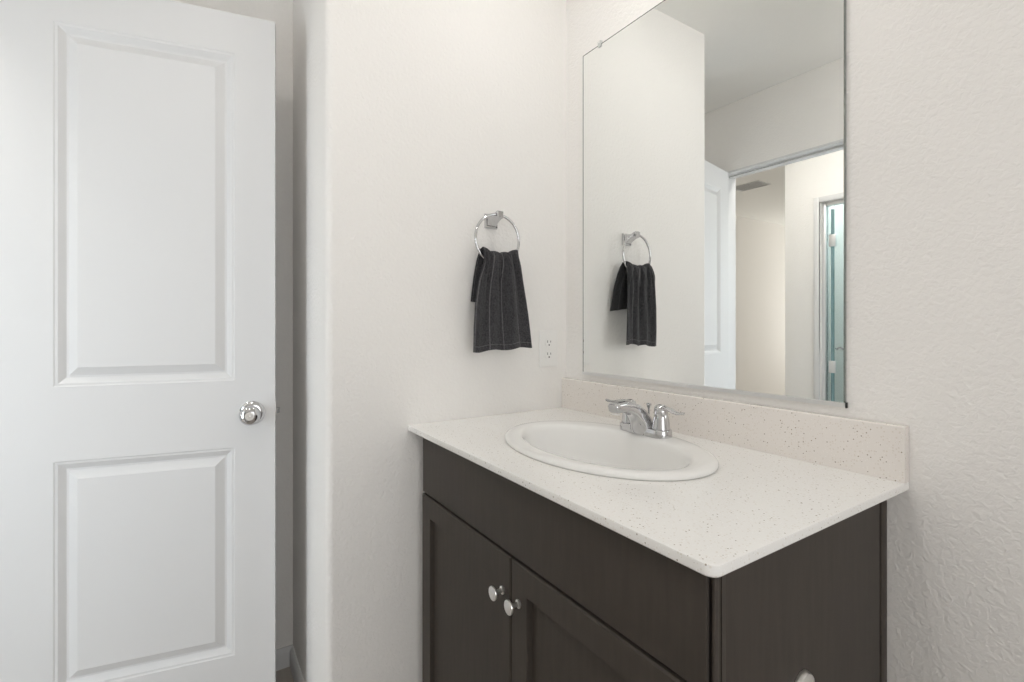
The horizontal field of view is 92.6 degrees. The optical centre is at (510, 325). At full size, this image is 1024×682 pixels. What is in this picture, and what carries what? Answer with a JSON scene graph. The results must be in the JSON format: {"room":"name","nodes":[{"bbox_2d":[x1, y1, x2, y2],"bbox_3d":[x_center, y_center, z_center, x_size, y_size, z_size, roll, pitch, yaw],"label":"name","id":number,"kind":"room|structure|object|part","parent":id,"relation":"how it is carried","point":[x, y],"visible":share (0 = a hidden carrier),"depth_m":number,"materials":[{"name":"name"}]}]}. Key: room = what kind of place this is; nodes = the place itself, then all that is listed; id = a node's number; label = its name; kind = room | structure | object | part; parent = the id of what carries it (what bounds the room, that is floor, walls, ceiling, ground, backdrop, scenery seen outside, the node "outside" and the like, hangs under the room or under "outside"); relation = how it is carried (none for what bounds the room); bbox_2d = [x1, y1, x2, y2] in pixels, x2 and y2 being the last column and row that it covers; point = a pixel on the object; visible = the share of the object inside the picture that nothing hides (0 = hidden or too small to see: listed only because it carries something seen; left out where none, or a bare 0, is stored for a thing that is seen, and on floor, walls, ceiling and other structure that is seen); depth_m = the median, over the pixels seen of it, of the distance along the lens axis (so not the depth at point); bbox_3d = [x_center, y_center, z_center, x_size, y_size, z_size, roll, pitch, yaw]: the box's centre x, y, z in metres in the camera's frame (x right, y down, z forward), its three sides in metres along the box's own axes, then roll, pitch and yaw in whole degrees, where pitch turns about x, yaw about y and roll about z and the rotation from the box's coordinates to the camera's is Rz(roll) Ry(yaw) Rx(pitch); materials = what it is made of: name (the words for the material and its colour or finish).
{"room":"bathroom","nodes":[
{"label":"bathroom","id":0,"kind":"room"},
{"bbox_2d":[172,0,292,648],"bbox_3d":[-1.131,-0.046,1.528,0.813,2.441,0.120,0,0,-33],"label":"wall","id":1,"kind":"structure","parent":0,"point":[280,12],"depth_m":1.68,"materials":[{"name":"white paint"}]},
{"bbox_2d":[276,644,292,670],"bbox_3d":[-1.047,1.141,1.504,0.698,0.066,0.012,0,0,-33],"label":"baseboard","id":2,"kind":"structure","parent":1,"relation":"attached to","point":[282,654],"depth_m":1.67,"materials":[{"name":"white paint"}]},
{"bbox_2d":[276,667,293,681],"bbox_3d":[-2.451,1.224,-0.189,6.740,0.100,4.540,0,0,-33],"label":"floor","id":3,"kind":"structure","parent":0,"point":[283,675],"depth_m":1.64,"materials":[{"name":"plastic"}]},
{"bbox_2d":[422,438,886,681],"bbox_3d":[0.220,0.738,1.128,0.578,0.874,0.910,0,0,-33],"label":"vanity cabinet","id":4,"kind":"object","parent":3,"relation":"on","point":[519,585],"visible":0.82,"depth_m":0.83,"materials":[{"name":"brown wood"}]},
{"bbox_3d":[-0.119,0.765,1.180,0.014,0.590,0.453,0,0,-33],"label":"door","id":5,"kind":"part","parent":4,"relation":"part of","materials":[{"name":"brown wood"}]},
{"bbox_3d":[-0.028,0.547,1.004,0.026,0.029,0.029,0,0,-33],"label":"knob","id":6,"kind":"part","parent":4,"relation":"part of","materials":[{"name":"silver metal"}]},
{"bbox_3d":[0.004,0.547,0.954,0.026,0.029,0.029,0,0,-33],"label":"knob","id":7,"kind":"part","parent":4,"relation":"part of","materials":[{"name":"silver metal"}]},
{"bbox_3d":[0.002,0.383,0.992,0.008,0.162,0.900,0,0,-33],"label":"drawer","id":8,"kind":"part","parent":4,"relation":"part of","materials":[{"name":"brown wood"}]},
{"bbox_3d":[0.020,0.688,0.998,0.033,0.774,0.909,0,0,-33],"label":"frame","id":9,"kind":"part","parent":4,"relation":"part of","materials":[{"name":"brown wood"}]},
{"bbox_3d":[0.127,0.765,0.801,0.014,0.590,0.444,0,0,-33],"label":"door","id":10,"kind":"part","parent":4,"relation":"part of","materials":[{"name":"brown wood"}]},
{"bbox_2d":[408,378,908,577],"bbox_3d":[0.216,0.242,1.140,0.579,0.117,0.975,0,0,-33],"label":"countertop","id":11,"kind":"structure","parent":4,"relation":"on","point":[784,476],"depth_m":0.91,"materials":[{"name":"white stone"}]},
{"bbox_2d":[505,421,718,480],"bbox_3d":[0.209,0.354,1.146,0.393,0.165,0.560,0,0,-33],"label":"sink","id":12,"kind":"object","parent":11,"relation":"in","point":[600,449],"visible":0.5,"depth_m":1.20,"materials":[{"name":"white ceramic"}]},
{"bbox_2d":[605,399,684,438],"bbox_3d":[0.304,0.230,1.219,0.141,0.089,0.256,0,0,-33],"label":"faucet","id":13,"kind":"object","parent":11,"relation":"on","point":[635,419],"visible":1,"depth_m":1.19,"materials":[{"name":"silver metal"}]},
{"bbox_3d":[0.285,0.205,1.313,0.078,0.017,0.023,0,0,45],"label":"lever","id":14,"kind":"part","parent":13,"relation":"part of","materials":[{"name":"silver metal"}]},
{"bbox_3d":[0.313,0.225,1.285,0.044,0.060,0.044,0,0,-33],"label":"handle","id":15,"kind":"part","parent":13,"relation":"part of","materials":[{"name":"silver metal"}]},
{"bbox_3d":[0.303,0.230,1.218,0.141,0.088,0.072,0,0,-33],"label":"spout","id":16,"kind":"part","parent":13,"relation":"part of","materials":[{"name":"silver metal"}]},
{"bbox_3d":[0.353,0.230,1.250,0.014,0.061,0.014,0,0,-33],"label":"lift rod","id":17,"kind":"part","parent":13,"relation":"part of","materials":[{"name":"silver metal"}]},
{"bbox_3d":[0.368,0.225,1.200,0.044,0.060,0.044,0,0,-33],"label":"handle","id":18,"kind":"part","parent":13,"relation":"part of","materials":[{"name":"silver metal"}]},
{"bbox_3d":[0.382,0.205,1.163,0.023,0.017,0.078,0,0,-21],"label":"lever","id":19,"kind":"part","parent":13,"relation":"part of","materials":[{"name":"silver metal"}]},
{"bbox_3d":[0.476,0.723,0.770,0.475,0.843,0.007,0,0,-33],"label":"panel","id":20,"kind":"part","parent":4,"relation":"part of","materials":[{"name":"brown wood"}]},
{"bbox_2d":[795,669,814,681],"bbox_3d":[0.405,0.550,0.678,0.185,0.050,0.070,0,0,-33],"label":"toilet paper holder","id":21,"kind":"object","parent":4,"relation":"attached to","point":[804,675],"visible":1,"depth_m":0.74,"materials":[{"name":"silver metal"}]},
{"bbox_2d":[293,0,565,681],"bbox_3d":[-0.265,-0.046,1.786,0.922,2.441,0.630,0,0,-33],"label":"wall","id":22,"kind":"structure","parent":0,"point":[415,121],"depth_m":1.41,"materials":[{"name":"white paint"}]},
{"bbox_2d":[290,646,303,681],"bbox_3d":[-0.623,1.141,1.481,0.012,0.066,0.488,0,0,-33],"label":"baseboard","id":23,"kind":"structure","parent":22,"relation":"attached to","point":[295,669],"depth_m":1.61,"materials":[{"name":"white paint"}]},
{"bbox_2d":[474,210,519,258],"bbox_3d":[-0.051,-0.266,1.512,0.160,0.166,0.061,0,0,-33],"label":"towel ring","id":24,"kind":"object","parent":22,"relation":"attached to","point":[491,220],"visible":0.81,"depth_m":1.51,"materials":[{"name":"silver metal"}]},
{"bbox_3d":[-0.062,-0.326,1.537,0.045,0.045,0.008,0,0,-33],"label":"wall plate","id":25,"kind":"part","parent":24,"relation":"part of","materials":[{"name":"silver metal"}]},
{"bbox_3d":[-0.046,-0.329,1.512,0.034,0.040,0.055,0,0,-33],"label":"post","id":26,"kind":"part","parent":24,"relation":"part of","materials":[{"name":"silver metal"}]},
{"bbox_2d":[471,247,531,352],"bbox_3d":[-0.035,-0.077,1.497,0.195,0.317,0.083,0,0,-33],"label":"hand towel","id":27,"kind":"object","parent":24,"relation":"hanging from","point":[501,318],"visible":1,"depth_m":1.48,"materials":[{"name":"black fabric"}]},
{"bbox_2d":[539,330,556,367],"bbox_3d":[0.128,0.080,1.661,0.078,0.126,0.007,0,0,-33],"label":"wall outlet","id":28,"kind":"object","parent":22,"relation":"attached to","point":[547,338],"visible":1,"depth_m":1.66,"materials":[{"name":"white plastic"}]},
{"bbox_2d":[545,351,552,358],"bbox_3d":[0.129,0.101,1.660,0.034,0.028,0.002,0,0,-33],"label":"receptacle","id":29,"kind":"object","parent":28,"relation":"attached to","point":[548,354],"depth_m":1.66,"materials":[{"name":"grey plastic"}]},
{"bbox_2d":[545,339,552,346],"bbox_3d":[0.129,0.059,1.660,0.034,0.028,0.002,0,0,-33],"label":"receptacle","id":30,"kind":"object","parent":28,"relation":"attached to","point":[548,342],"depth_m":1.66,"materials":[{"name":"grey plastic"}]},
{"bbox_2d":[566,0,1023,681],"bbox_3d":[0.902,-0.046,0.726,0.120,2.441,2.420,0,0,-33],"label":"wall","id":31,"kind":"structure","parent":0,"point":[935,88],"depth_m":0.85,"materials":[{"name":"white paint"}]},
{"bbox_2d":[582,0,847,407],"bbox_3d":[0.452,-0.369,1.298,0.011,1.069,0.783,0,0,-33],"label":"wall mirror","id":32,"kind":"object","parent":31,"relation":"attached to","point":[714,131],"visible":1,"depth_m":1.20,"materials":[{"name":"white mirror"}]},
{"bbox_2d":[562,378,908,482],"bbox_3d":[0.450,0.234,1.293,0.019,0.102,0.975,0,0,-33],"label":"backsplash","id":33,"kind":"structure","parent":31,"relation":"attached to","point":[878,449],"depth_m":1.07,"materials":[{"name":"beige stone"}]},
{"bbox_3d":[-0.593,-0.046,0.059,0.115,2.441,2.930,0,0,-33],"label":"wall","id":34,"kind":"structure","parent":0,"visible":0},
{"bbox_2d":[0,0,279,681],"bbox_3d":[-0.966,0.146,1.311,0.626,2.037,0.166,0,0,-22],"label":"door","id":35,"kind":"structure","parent":34,"relation":"in","point":[138,409],"depth_m":1.28,"materials":[{"name":"white paint"}]},
{"bbox_3d":[-0.720,0.248,1.354,0.054,0.054,0.056,0,0,-22],"label":"knob","id":36,"kind":"part","parent":35,"relation":"part of","materials":[{"name":"silver metal"}]}
]}

